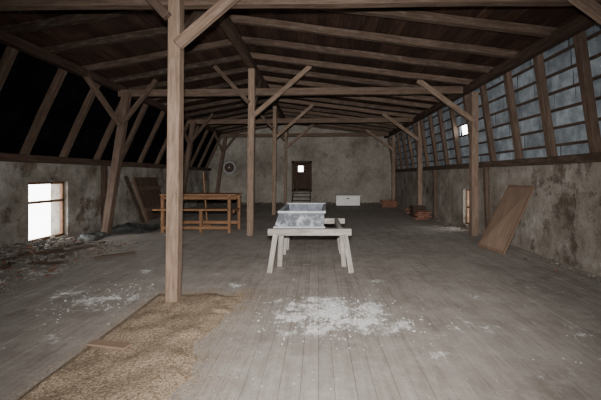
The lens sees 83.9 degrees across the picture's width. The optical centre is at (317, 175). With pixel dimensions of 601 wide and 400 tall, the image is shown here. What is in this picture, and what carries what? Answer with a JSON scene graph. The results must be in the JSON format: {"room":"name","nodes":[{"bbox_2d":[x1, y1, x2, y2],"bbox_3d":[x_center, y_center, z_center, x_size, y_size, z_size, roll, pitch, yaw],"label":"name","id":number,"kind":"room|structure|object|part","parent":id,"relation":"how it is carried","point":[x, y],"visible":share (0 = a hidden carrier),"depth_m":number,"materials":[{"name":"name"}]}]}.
{"room":"attic","nodes":[
{"label":"attic","id":0,"kind":"room"},
{"bbox_2d":[0,161,208,251],"bbox_3d":[-6.725,0.685,9.000,0.450,2.030,22.000,0,0,0],"label":"wall","id":1,"kind":"structure","parent":0,"point":[82,183],"depth_m":8.77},
{"bbox_2d":[29,181,63,242],"bbox_3d":[-6.630,0.840,8.090,0.080,1.400,1.180,0,0,0],"label":"window","id":2,"kind":"structure","parent":1,"relation":"in","point":[60,200],"depth_m":8.61,"materials":[{"name":"white glass"}]},
{"bbox_2d":[101,166,107,227],"bbox_3d":[-6.401,0.650,9.998,0.132,1.900,0.135,0,0,0],"label":"stud","id":3,"kind":"object","parent":1,"relation":"attached to","point":[104,169],"depth_m":9.93,"materials":[{"name":"brown wood"}]},
{"bbox_2d":[0,152,210,170],"bbox_3d":[-6.481,-0.390,9.000,0.215,0.187,22.000,0,0,0],"label":"beam","id":4,"kind":"structure","parent":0,"point":[7,157],"depth_m":8.58,"materials":[{"name":"brown wood"}]},
{"bbox_3d":[-6.481,-0.390,9.000,0.215,0.187,22.000,0,0,0],"label":"plate","id":5,"kind":"part","parent":4,"relation":"part of","materials":[{"name":"brown wood"}]},
{"bbox_2d":[0,46,220,167],"bbox_3d":[-6.015,-1.430,9.076,1.015,1.988,20.609,0,0,0],"label":"rafters","id":6,"kind":"object","parent":4,"relation":"on","point":[7,60],"visible":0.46,"depth_m":8.39,"materials":[{"name":"brown wood"}]},
{"bbox_2d":[0,43,219,167],"bbox_3d":[-6.330,-1.510,9.000,1.240,2.520,22.600,0,0,0],"label":"roof slope","id":7,"kind":"object","parent":6,"relation":"on","point":[26,85],"visible":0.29,"depth_m":8.16,"materials":[{"name":"black fabric"}]},
{"bbox_2d":[0,6,583,132],"bbox_3d":[-0.795,-2.914,9.050,10.610,0.892,22.700,0,0,0],"label":"ceiling","id":8,"kind":"structure","parent":0,"point":[551,16],"depth_m":7.27,"materials":[{"name":"brown wood"}]},
{"bbox_2d":[0,7,557,133],"bbox_3d":[-0.722,-2.800,9.290,9.980,0.899,21.579,0,0,0],"label":"rafters","id":9,"kind":"object","parent":8,"relation":"attached to","point":[387,12],"visible":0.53,"depth_m":7.78,"materials":[{"name":"brown wood"}]},
{"bbox_2d":[208,124,390,202],"bbox_3d":[-1.000,-0.840,20.175,11.400,5.080,0.350,0,0,0],"label":"wall","id":10,"kind":"structure","parent":0,"point":[341,165],"depth_m":20.00,"materials":[{"name":"grey paint"}]},
{"bbox_2d":[223,162,235,173],"bbox_3d":[-5.270,-0.500,19.890,0.716,0.716,0.200,0,0,0],"label":"fan","id":11,"kind":"object","parent":10,"relation":"attached to","point":[229,167],"visible":1,"depth_m":19.82,"materials":[{"name":"metal"}]},
{"bbox_2d":[292,161,311,191],"bbox_3d":[-0.970,0.020,20.080,1.200,1.840,0.280,0,0,0],"label":"door","id":12,"kind":"structure","parent":10,"relation":"in","point":[293,162],"depth_m":19.94,"materials":[{"name":"brown wood"}]},
{"bbox_2d":[0,203,600,399],"bbox_3d":[-0.998,1.659,9.000,11.205,0.122,22.000,0,0,0],"label":"floor","id":13,"kind":"structure","parent":0,"point":[394,253],"depth_m":3.88,"materials":[{"name":"grey wood"}]},
{"bbox_2d":[0,236,136,294],"bbox_3d":[-5.335,1.498,6.247,2.222,0.247,3.814,0,0,0],"label":"rubble pile","id":14,"kind":"object","parent":13,"relation":"on","point":[21,252],"visible":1,"depth_m":6.55,"materials":[{"name":"stone"}]},
{"bbox_2d":[31,279,153,329],"bbox_3d":[-3.044,1.597,4.348,1.662,0.012,1.768,0,0,0],"label":"crumbs","id":15,"kind":"object","parent":13,"relation":"on","point":[135,279],"visible":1,"depth_m":4.31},
{"bbox_2d":[77,232,112,240],"bbox_3d":[-5.836,1.532,8.648,0.788,0.112,0.933,0,0,0],"label":"tarpaulin","id":16,"kind":"object","parent":13,"relation":"on","point":[94,236],"visible":0.89,"depth_m":8.46,"materials":[{"name":"grey fabric"}]},
{"bbox_2d":[93,251,135,258],"bbox_3d":[-4.025,1.570,6.625,0.711,0.040,0.080,0,0,-39],"label":"timber offcut","id":17,"kind":"object","parent":13,"relation":"on","point":[133,252],"visible":1,"depth_m":6.59,"materials":[{"name":"brown wood"}]},
{"bbox_2d":[92,222,160,233],"bbox_3d":[-5.528,1.495,9.860,1.660,0.186,1.444,0,0,0],"label":"tarpaulin","id":18,"kind":"object","parent":13,"relation":"on","point":[127,228],"visible":0.84,"depth_m":9.50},
{"bbox_2d":[124,176,144,222],"bbox_3d":[-6.150,0.790,11.200,0.630,1.610,0.195,0,0,-22],"label":"leaning board","id":19,"kind":"object","parent":13,"relation":"on","point":[126,178],"visible":1,"depth_m":11.18,"materials":[{"name":"brown wood"}]},
{"bbox_2d":[131,178,149,222],"bbox_3d":[-6.040,0.840,11.350,0.821,1.518,0.156,0,0,24],"label":"leaning board","id":20,"kind":"object","parent":13,"relation":"on","point":[133,180],"visible":1,"depth_m":11.32,"materials":[{"name":"brown wood"}]},
{"bbox_2d":[5,287,281,399],"bbox_3d":[-1.335,1.577,3.018,2.129,0.064,3.715,0,0,0],"label":"grain","id":21,"kind":"object","parent":13,"relation":"on","point":[160,357],"visible":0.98,"depth_m":2.90,"materials":[{"name":"beige food"}]},
{"bbox_2d":[86,339,131,349],"bbox_3d":[-1.920,1.550,3.070,0.413,0.030,0.100,0,0,14],"label":"scrap","id":22,"kind":"object","parent":21,"relation":"on","point":[99,343],"visible":1,"depth_m":3.05,"materials":[{"name":"brown wood"}]},
{"bbox_2d":[134,177,165,220],"bbox_3d":[-6.220,0.820,12.502,0.467,1.546,1.595,0,0,0],"label":"plank door","id":23,"kind":"structure","parent":13,"relation":"on","point":[149,188],"depth_m":12.35,"materials":[{"name":"brown wood"}]},
{"bbox_2d":[152,193,241,232],"bbox_3d":[-3.450,1.055,9.678,2.300,1.090,0.885,0,0,0],"label":"workbench","id":24,"kind":"object","parent":13,"relation":"on","point":[229,196],"visible":0.91,"depth_m":9.38,"materials":[{"name":"brown wood"}]},
{"bbox_3d":[-4.380,1.075,9.420,0.080,1.050,0.080,0,0,0],"label":"leg","id":25,"kind":"part","parent":24,"relation":"part of","materials":[{"name":"brown wood"}]},
{"bbox_2d":[152,208,228,210],"bbox_3d":[-3.550,0.940,9.370,2.100,0.050,0.270,0,0,0],"label":"shelf","id":26,"kind":"object","parent":24,"relation":"attached to","point":[156,209],"depth_m":9.24,"materials":[{"name":"brown wood"}]},
{"bbox_3d":[-3.450,1.460,9.400,1.900,0.080,0.040,0,0,0],"label":"rail","id":27,"kind":"part","parent":24,"relation":"part of","materials":[{"name":"brown wood"}]},
{"bbox_3d":[-3.350,0.620,9.400,2.100,0.080,0.040,0,0,0],"label":"rail","id":28,"kind":"part","parent":24,"relation":"part of","materials":[{"name":"brown wood"}]},
{"bbox_3d":[-3.300,1.280,9.420,0.080,0.640,0.080,0,0,0],"label":"leg","id":29,"kind":"part","parent":24,"relation":"part of","materials":[{"name":"brown wood"}]},
{"bbox_3d":[-3.400,1.020,10.100,2.000,0.860,0.040,0,0,0],"label":"rail","id":30,"kind":"part","parent":24,"relation":"part of","materials":[{"name":"brown wood"}]},
{"bbox_3d":[-2.500,1.075,9.420,0.080,1.050,0.080,0,0,0],"label":"leg","id":31,"kind":"part","parent":24,"relation":"part of","materials":[{"name":"brown wood"}]},
{"bbox_3d":[-2.380,1.075,10.080,0.080,1.050,0.080,0,0,0],"label":"leg","id":32,"kind":"part","parent":24,"relation":"part of","materials":[{"name":"brown wood"}]},
{"bbox_2d":[202,172,211,225],"bbox_3d":[-3.470,0.739,10.369,0.300,1.722,0.141,0,0,0],"label":"broom","id":33,"kind":"object","parent":13,"relation":"on","point":[202,172],"visible":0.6,"depth_m":10.35,"materials":[{"name":"brown wood"}]},
{"bbox_2d":[218,202,283,203],"bbox_3d":[-3.969,1.576,19.307,3.993,0.101,1.185,0,0,0],"label":"rubble pile","id":34,"kind":"object","parent":13,"relation":"on","point":[218,202],"visible":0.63,"depth_m":19.55,"materials":[{"name":"stone"}]},
{"bbox_2d":[83,65,478,235],"bbox_3d":[-0.796,-0.674,9.326,10.049,4.572,2.132,0,0,-7],"label":"frame","id":35,"kind":"object","parent":13,"relation":"on","point":[253,92],"visible":0.91,"depth_m":8.91,"materials":[{"name":"brown wood"}]},
{"bbox_3d":[-5.435,-0.325,8.997,0.746,3.874,0.186,0,0,0],"label":"post","id":36,"kind":"part","parent":35,"relation":"part of","materials":[{"name":"brown wood"}]},
{"bbox_3d":[-1.800,-0.640,8.998,0.210,4.481,0.177,0,0,0],"label":"post","id":37,"kind":"part","parent":35,"relation":"part of","materials":[{"name":"brown wood"}]},
{"bbox_3d":[4.198,-0.325,9.000,0.185,3.850,0.190,0,0,0],"label":"post","id":38,"kind":"part","parent":35,"relation":"part of","materials":[{"name":"brown wood"}]},
{"bbox_2d":[0,0,600,301],"bbox_3d":[-0.797,-0.674,4.526,10.049,4.572,2.132,0,0,-7],"label":"frame","id":39,"kind":"object","parent":13,"relation":"on","point":[180,34],"visible":0.91,"depth_m":4.17,"materials":[{"name":"brown wood"}]},
{"bbox_3d":[-1.800,-0.640,4.202,0.190,4.481,0.154,0,0,0],"label":"post","id":40,"kind":"part","parent":39,"relation":"part of","materials":[{"name":"brown wood"}]},
{"bbox_2d":[291,192,310,202],"bbox_3d":[-0.970,1.275,19.500,1.090,0.625,0.986,0,0,0],"label":"wooden steps","id":41,"kind":"structure","parent":13,"relation":"on","point":[292,200],"depth_m":19.54,"materials":[{"name":"brown wood"}]},
{"bbox_2d":[183,104,421,214],"bbox_3d":[-0.796,-0.674,14.126,10.051,4.572,2.132,0,0,-7],"label":"truss","id":42,"kind":"object","parent":13,"relation":"on","point":[275,121],"visible":0.8,"depth_m":13.73,"materials":[{"name":"brown wood"}]},
{"bbox_3d":[-5.435,-0.325,13.799,0.746,3.874,0.188,0,0,0],"label":"post","id":43,"kind":"part","parent":42,"relation":"part of","materials":[{"name":"brown wood"}]},
{"bbox_3d":[-1.800,-0.640,13.802,0.190,4.481,0.156,0,0,0],"label":"post","id":44,"kind":"part","parent":42,"relation":"part of","materials":[{"name":"brown wood"}]},
{"bbox_3d":[4.201,-0.325,13.802,0.183,3.850,0.189,0,0,0],"label":"post","id":45,"kind":"part","parent":42,"relation":"part of","materials":[{"name":"brown wood"}]},
{"bbox_2d":[213,123,394,204],"bbox_3d":[-0.796,-0.674,18.926,10.051,4.572,2.132,0,0,-7],"label":"truss","id":46,"kind":"object","parent":13,"relation":"on","point":[286,134],"visible":0.82,"depth_m":18.52,"materials":[{"name":"brown wood"}]},
{"bbox_3d":[-5.435,-0.325,18.603,0.746,3.874,0.187,0,0,0],"label":"post","id":47,"kind":"part","parent":46,"relation":"part of","materials":[{"name":"brown wood"}]},
{"bbox_3d":[-1.800,-0.640,18.599,0.190,4.481,0.160,0,0,0],"label":"post","id":48,"kind":"part","parent":46,"relation":"part of","materials":[{"name":"brown wood"}]},
{"bbox_3d":[4.200,-0.325,18.601,0.186,3.850,0.187,0,0,0],"label":"post","id":49,"kind":"part","parent":46,"relation":"part of","materials":[{"name":"brown wood"}]},
{"bbox_2d":[267,218,353,272],"bbox_3d":[-0.125,1.248,6.394,1.434,0.727,1.807,0,0,0],"label":"trestle table","id":50,"kind":"object","parent":13,"relation":"on","point":[284,234],"visible":0.78,"depth_m":5.57,"materials":[{"name":"white wood"}]},
{"bbox_3d":[-0.750,1.250,5.565,0.229,0.717,0.096,0,0,-42],"label":"leg","id":51,"kind":"part","parent":50,"relation":"part of","materials":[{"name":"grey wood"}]},
{"bbox_3d":[-0.650,1.250,5.817,0.096,0.722,0.305,0,0,-15],"label":"leg","id":52,"kind":"part","parent":50,"relation":"part of","materials":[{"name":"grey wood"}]},
{"bbox_3d":[-0.660,1.250,6.890,0.099,0.722,0.278,0,0,24],"label":"leg","id":53,"kind":"part","parent":50,"relation":"part of","materials":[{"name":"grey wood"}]},
{"bbox_2d":[273,203,325,227],"bbox_3d":[-0.290,0.729,6.410,0.920,0.298,1.620,0,0,0],"label":"trough","id":54,"kind":"object","parent":50,"relation":"on","point":[291,215],"visible":1,"depth_m":5.64,"materials":[{"name":"grey metal"}]},
{"bbox_3d":[0.380,0.930,6.315,0.080,0.090,1.270,0,0,0],"label":"rail","id":55,"kind":"part","parent":50,"relation":"part of","materials":[{"name":"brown wood"}]},
{"bbox_3d":[0.450,1.250,6.934,0.100,0.714,0.211,0,0,-29],"label":"leg","id":56,"kind":"part","parent":50,"relation":"part of","materials":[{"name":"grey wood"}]},
{"bbox_3d":[0.430,1.250,5.817,0.096,0.722,0.305,0,0,15],"label":"leg","id":57,"kind":"part","parent":50,"relation":"part of","materials":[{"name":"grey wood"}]},
{"bbox_3d":[0.495,1.250,5.565,0.237,0.718,0.095,0,0,39],"label":"leg","id":58,"kind":"part","parent":50,"relation":"part of","materials":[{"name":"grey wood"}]},
{"bbox_2d":[231,286,438,349],"bbox_3d":[0.307,1.596,4.002,2.316,0.013,1.874,0,0,0],"label":"crumbs","id":59,"kind":"object","parent":13,"relation":"on","point":[333,313],"visible":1,"depth_m":3.80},
{"bbox_2d":[335,195,359,205],"bbox_3d":[1.575,1.310,17.790,1.310,0.580,0.680,0,0,0],"label":"chest","id":60,"kind":"object","parent":13,"relation":"on","point":[341,200],"visible":1,"depth_m":17.50,"materials":[{"name":"wood"}]},
{"bbox_2d":[380,200,397,206],"bbox_3d":[3.640,1.415,17.125,0.882,0.370,0.250,0,0,0],"label":"bricks","id":61,"kind":"object","parent":13,"relation":"on","point":[385,203],"visible":0.97,"depth_m":17.00,"materials":[{"name":"brick"}]},
{"bbox_2d":[410,205,425,216],"bbox_3d":[3.950,1.390,13.250,0.500,0.420,0.500,0,0,0],"label":"wooden crate","id":62,"kind":"object","parent":13,"relation":"on","point":[413,208],"visible":0.7,"depth_m":13.00,"materials":[{"name":"brown wood"}]},
{"bbox_2d":[236,279,599,398],"bbox_3d":[1.389,1.598,3.812,4.383,0.008,2.975,0,0,0],"label":"crumbs","id":63,"kind":"object","parent":13,"relation":"on","point":[441,279],"visible":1,"depth_m":3.30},
{"bbox_2d":[413,211,431,219],"bbox_3d":[3.850,1.452,12.325,0.625,0.295,0.250,0,0,0],"label":"bricks","id":64,"kind":"object","parent":13,"relation":"on","point":[420,215],"visible":1,"depth_m":12.20,"materials":[{"name":"brick"}]},
{"bbox_2d":[434,220,463,228],"bbox_3d":[4.163,1.584,10.979,0.536,0.052,2.020,0,0,0],"label":"rubble pile","id":65,"kind":"object","parent":13,"relation":"on","point":[436,220],"visible":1,"depth_m":10.97,"materials":[{"name":"stone"}]},
{"bbox_2d":[477,185,534,254],"bbox_3d":[4.065,0.890,7.196,0.883,1.381,0.909,0,0,-10],"label":"panel","id":66,"kind":"object","parent":13,"relation":"on","point":[497,236],"visible":1,"depth_m":7.09,"materials":[{"name":"brown wood"}]},
{"bbox_2d":[523,257,600,281],"bbox_3d":[4.187,1.587,5.547,0.529,0.053,1.911,0,0,0],"label":"rubble pile","id":67,"kind":"object","parent":13,"relation":"on","point":[551,260],"visible":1,"depth_m":5.75,"materials":[{"name":"stone"}]},
{"bbox_3d":[-0.759,-0.674,-0.601,10.099,4.572,2.562,0,0,0],"label":"truss","id":68,"kind":"object","parent":13,"relation":"on","visible":0},
{"bbox_2d":[0,28,225,134],"bbox_3d":[-5.450,-2.400,9.000,0.186,0.195,22.000,0,0,0],"label":"purlin","id":69,"kind":"object","parent":68,"relation":"on","point":[15,42],"visible":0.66,"depth_m":7.15,"materials":[{"name":"brown wood"}]},
{"bbox_2d":[217,11,289,127],"bbox_3d":[-1.781,-2.980,9.000,0.199,0.221,22.000,0,0,0],"label":"ridge purlin","id":70,"kind":"object","parent":68,"relation":"on","point":[224,21],"visible":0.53,"depth_m":7.61,"materials":[{"name":"brown wood"}]},
{"bbox_2d":[384,13,597,137],"bbox_3d":[4.030,-2.339,9.000,0.185,0.196,22.000,0,0,0],"label":"purlin","id":71,"kind":"object","parent":68,"relation":"on","point":[583,21],"visible":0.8,"depth_m":6.48,"materials":[{"name":"brown wood"}]},
{"bbox_2d":[294,163,307,189],"bbox_3d":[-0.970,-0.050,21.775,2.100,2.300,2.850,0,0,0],"label":"door leaf","id":72,"kind":"structure","parent":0,"point":[300,178],"depth_m":23.00,"materials":[{"name":"brown wood"}]},
{"bbox_2d":[395,162,600,275],"bbox_3d":[4.725,0.735,9.000,0.450,1.930,22.000,0,0,0],"label":"wall","id":73,"kind":"structure","parent":0,"point":[560,221],"depth_m":6.66,"materials":[{"name":"paint"}]},
{"bbox_2d":[433,170,437,218],"bbox_3d":[4.382,0.685,12.499,0.145,1.830,0.143,0,0,0],"label":"stud","id":74,"kind":"object","parent":73,"relation":"attached to","point":[435,180],"depth_m":12.43,"materials":[{"name":"brown wood"}]},
{"bbox_2d":[466,189,468,223],"bbox_3d":[4.630,0.940,10.100,0.060,1.080,0.500,0,0,0],"label":"window","id":75,"kind":"structure","parent":73,"relation":"in","point":[467,190],"depth_m":10.30,"materials":[{"name":"brown paint"}]},
{"bbox_2d":[483,167,490,228],"bbox_3d":[4.330,0.685,8.552,0.170,1.833,0.114,0,0,0],"label":"stud","id":76,"kind":"object","parent":73,"relation":"attached to","point":[486,184],"depth_m":8.50,"materials":[{"name":"brown wood"}]},
{"bbox_2d":[395,152,600,171],"bbox_3d":[4.470,-0.300,9.000,0.195,0.165,22.000,0,0,0],"label":"wooden beam","id":77,"kind":"structure","parent":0,"point":[586,157],"depth_m":6.92,"materials":[{"name":"brown wood"}]},
{"bbox_2d":[388,30,600,168],"bbox_3d":[4.325,-1.370,9.486,0.408,2.035,20.817,0,0,0],"label":"rafters","id":78,"kind":"object","parent":77,"relation":"on","point":[580,39],"visible":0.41,"depth_m":7.34,"materials":[{"name":"brown wood"}]},
{"bbox_2d":[390,23,600,170],"bbox_3d":[4.641,-1.382,9.180,0.618,2.364,22.360,0,0,0],"label":"roof slope","id":79,"kind":"object","parent":78,"relation":"on","point":[563,86],"visible":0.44,"depth_m":6.96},
{"bbox_3d":[4.470,-0.300,9.000,0.195,0.165,22.000,0,0,0],"label":"plate","id":80,"kind":"part","parent":77,"relation":"part of","materials":[{"name":"brown wood"}]}
]}

